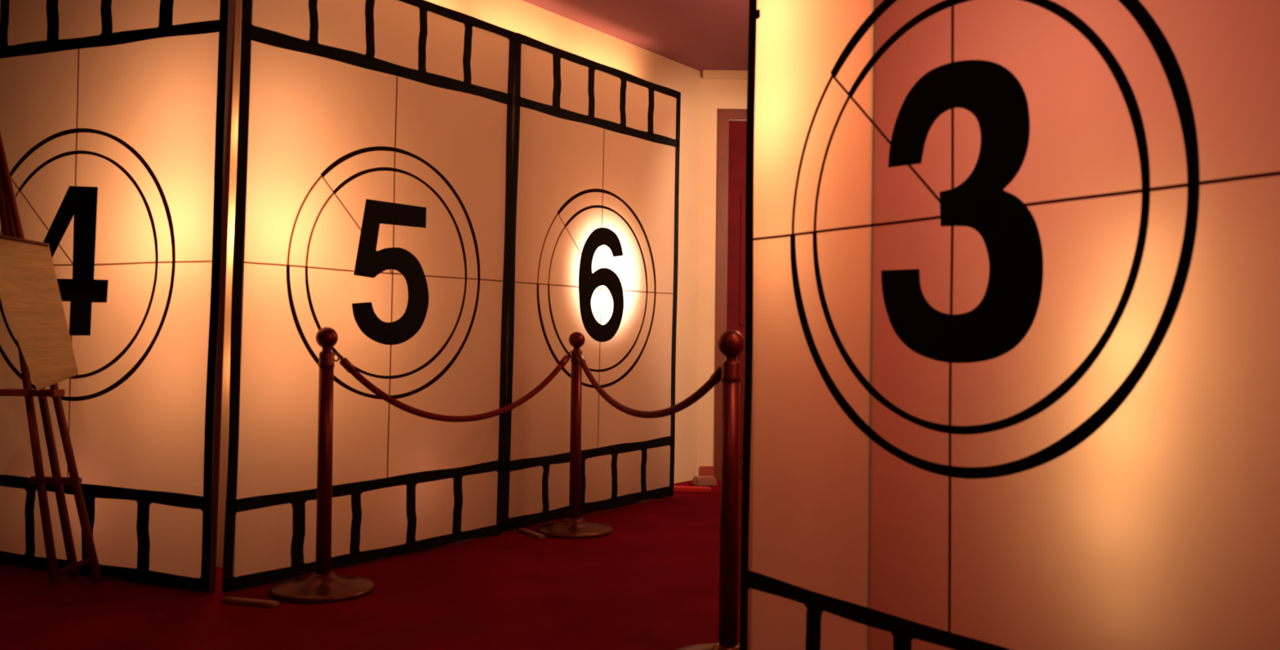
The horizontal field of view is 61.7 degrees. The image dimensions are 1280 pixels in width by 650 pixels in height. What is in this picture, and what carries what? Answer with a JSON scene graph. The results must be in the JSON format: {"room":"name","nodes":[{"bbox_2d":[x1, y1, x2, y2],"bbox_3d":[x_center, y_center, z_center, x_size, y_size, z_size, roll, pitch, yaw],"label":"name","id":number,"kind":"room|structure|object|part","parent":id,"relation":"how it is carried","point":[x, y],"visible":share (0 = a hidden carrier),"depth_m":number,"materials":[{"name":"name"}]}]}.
{"room":"cinema lobby","nodes":[
{"label":"cinema lobby","id":0,"kind":"room"},
{"bbox_2d":[216,0,240,567],"bbox_3d":[-2.821,-0.406,4.937,2.600,2.780,0.100,0,-1,23],"label":"wall","id":1,"kind":"structure","parent":0,"point":[226,360],"depth_m":4.39,"materials":[{"name":"beige paint"}]},
{"bbox_2d":[0,477,742,649],"bbox_3d":[-0.762,1.039,3.238,10.500,0.100,11.500,1,-1,0],"label":"floor","id":2,"kind":"structure","parent":0,"point":[652,583],"depth_m":3.81,"materials":[{"name":"red carpet"}]},
{"bbox_2d":[0,132,102,582],"bbox_3d":[-2.278,-0.005,4.065,0.511,1.954,0.183,1,-1,0],"label":"easel","id":3,"kind":"object","parent":2,"relation":"on","point":[11,224],"visible":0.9,"depth_m":4.05,"materials":[{"name":"brown wood"}]},
{"bbox_3d":[-2.351,0.025,4.065,0.318,1.891,0.033,1,-1,-2],"label":"leg","id":4,"kind":"part","parent":3,"relation":"part of","materials":[{"name":"brown wood"}]},
{"bbox_2d":[0,388,64,396],"bbox_3d":[-2.286,0.253,4.013,0.230,0.024,0.075,1,-1,3],"label":"tray","id":5,"kind":"object","parent":3,"relation":"on","point":[3,392],"depth_m":3.98,"materials":[{"name":"brown wood"}]},
{"bbox_2d":[0,234,78,390],"bbox_3d":[-2.206,-0.052,3.881,0.374,0.572,0.130,1,-1,11],"label":"sign board","id":6,"kind":"object","parent":3,"relation":"attached to","point":[30,295],"visible":1,"depth_m":3.86,"materials":[{"name":"brown wood"}]},
{"bbox_2d":[0,0,235,592],"bbox_3d":[-2.209,-0.239,4.243,1.517,2.442,0.037,0,-1,23],"label":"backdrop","id":7,"kind":"structure","parent":2,"relation":"on","point":[116,115],"depth_m":4.12,"materials":[{"name":"fabric"}]},
{"bbox_3d":[-2.248,0.967,4.242,1.395,0.030,0.028,0,-1,23],"label":"frame rail","id":8,"kind":"part","parent":7,"relation":"part of","materials":[{"name":"red wood"}]},
{"bbox_2d":[269,327,374,604],"bbox_3d":[-1.175,0.500,3.997,0.376,0.985,0.376,1,-1,0],"label":"post","id":9,"kind":"object","parent":2,"relation":"on","point":[323,586],"visible":1,"depth_m":3.97,"materials":[{"name":"dark red wood"},{"name":"warm metal"}]},
{"bbox_2d":[339,355,569,422],"bbox_3d":[-0.743,0.276,4.637,0.033,0.284,1.411,0,-1,34],"label":"rope","id":10,"kind":"object","parent":9,"relation":"hanging from","point":[344,362],"visible":1,"depth_m":4.51,"materials":[{"name":"red fabric"}]},
{"bbox_2d":[220,0,515,608],"bbox_3d":[-0.974,-0.221,4.463,0.333,2.443,1.631,0,-1,35],"label":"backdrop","id":11,"kind":"structure","parent":2,"relation":"on","point":[374,173],"depth_m":4.49,"materials":[{"name":"fabric"}]},
{"bbox_3d":[-1.381,0.980,3.791,0.223,0.016,0.040,0,-1,18],"label":"floor plate","id":12,"kind":"part","parent":11,"relation":"part of","materials":[{"name":"brown wood"}]},
{"bbox_3d":[-1.102,0.984,4.557,0.018,0.030,1.426,0,-1,35],"label":"frame rail","id":13,"kind":"part","parent":11,"relation":"part of","materials":[{"name":"red wood"}]},
{"bbox_2d":[536,331,613,538],"bbox_3d":[-0.316,0.525,5.272,0.376,0.985,0.376,1,-1,0],"label":"post","id":14,"kind":"object","parent":2,"relation":"on","point":[574,526],"visible":0.92,"depth_m":5.25,"materials":[{"name":"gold metal"}]},
{"bbox_2d":[577,354,721,417],"bbox_3d":[-0.024,0.245,4.202,0.033,0.224,2.094,1,-1,-15],"label":"rope","id":15,"kind":"object","parent":14,"relation":"hanging from","point":[715,378],"visible":0.97,"depth_m":3.85,"materials":[{"name":"red fabric"}]},
{"bbox_2d":[502,31,680,538],"bbox_3d":[-0.128,-0.196,5.760,0.245,2.443,1.554,0,-1,34],"label":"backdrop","id":16,"kind":"structure","parent":2,"relation":"on","point":[593,253],"depth_m":5.73,"materials":[{"name":"fabric"}]},
{"bbox_3d":[-0.526,1.006,5.176,0.040,0.016,0.239,1,-1,-33],"label":"floor plate","id":17,"kind":"part","parent":16,"relation":"part of","materials":[{"name":"brown wood"}]},
{"bbox_3d":[-0.242,0.999,5.797,0.018,0.030,1.463,0,-1,34],"label":"frame rail","id":18,"kind":"part","parent":16,"relation":"part of","materials":[{"name":"red wood"}]},
{"bbox_2d":[673,485,711,493],"bbox_3d":[0.321,1.026,6.682,0.240,0.030,0.120,1,-1,9],"label":"pad","id":19,"kind":"object","parent":2,"relation":"on","point":[679,489],"visible":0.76,"depth_m":6.63,"materials":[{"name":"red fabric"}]},
{"bbox_2d":[692,475,716,486],"bbox_3d":[0.419,1.016,6.960,0.140,0.060,0.100,1,-1,-11],"label":"box","id":20,"kind":"object","parent":2,"relation":"on","point":[700,481],"visible":0.98,"depth_m":6.92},
{"bbox_2d":[676,329,744,649],"bbox_3d":[0.262,0.507,3.126,0.376,0.985,0.376,1,-1,0],"label":"post","id":21,"kind":"object","parent":2,"relation":"on","point":[731,343],"visible":0.98,"depth_m":3.10,"materials":[{"name":"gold metal"}]},
{"bbox_2d":[739,0,1279,649],"bbox_3d":[0.654,-0.229,2.226,0.034,2.442,1.483,1,-1,-30],"label":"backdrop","id":22,"kind":"structure","parent":2,"relation":"on","point":[1011,330],"depth_m":2.08,"materials":[{"name":"fabric"}]},
{"bbox_2d":[240,0,701,483],"bbox_3d":[-0.662,-0.370,5.870,0.100,2.780,3.572,0,-1,35],"label":"wall","id":23,"kind":"structure","parent":0,"point":[522,17],"depth_m":7.10,"materials":[{"name":"beige paint"}]},
{"bbox_2d":[522,0,749,71],"bbox_3d":[-0.729,-1.841,3.272,10.500,0.100,11.500,1,-1,0],"label":"ceiling","id":24,"kind":"structure","parent":0,"point":[700,35],"depth_m":6.23,"materials":[{"name":"paint"}]},
{"bbox_2d":[697,71,747,475],"bbox_3d":[1.153,-0.331,7.364,2.101,2.780,0.120,1,-1,0],"label":"wall","id":25,"kind":"structure","parent":0,"point":[716,94],"depth_m":7.31,"materials":[{"name":"beige paint"}]},
{"bbox_2d":[699,466,714,476],"bbox_3d":[0.456,1.005,7.281,0.099,0.090,0.016,1,-1,0],"label":"baseboard","id":26,"kind":"structure","parent":25,"relation":"attached to","point":[704,470],"depth_m":7.27,"materials":[{"name":"brown wood"}]},
{"bbox_2d":[702,70,747,79],"bbox_3d":[1.324,-1.695,7.295,1.791,0.050,0.050,1,-1,0],"label":"trim","id":27,"kind":"structure","parent":25,"relation":"attached to","point":[707,74],"depth_m":7.27,"materials":[{"name":"beige paint"}]},
{"bbox_2d":[714,109,746,479],"bbox_3d":[1.013,-0.203,7.353,0.984,2.521,0.140,1,-1,0],"label":"trim","id":28,"kind":"structure","parent":25,"relation":"attached to","point":[724,115],"depth_m":7.29,"materials":[{"name":"brown wood"}]},
{"bbox_2d":[726,121,746,477],"bbox_3d":[1.012,-0.172,7.362,0.836,2.443,0.051,1,-1,0],"label":"door","id":29,"kind":"structure","parent":25,"relation":"in","point":[735,314],"depth_m":7.35,"materials":[{"name":"red wood"}]}
]}

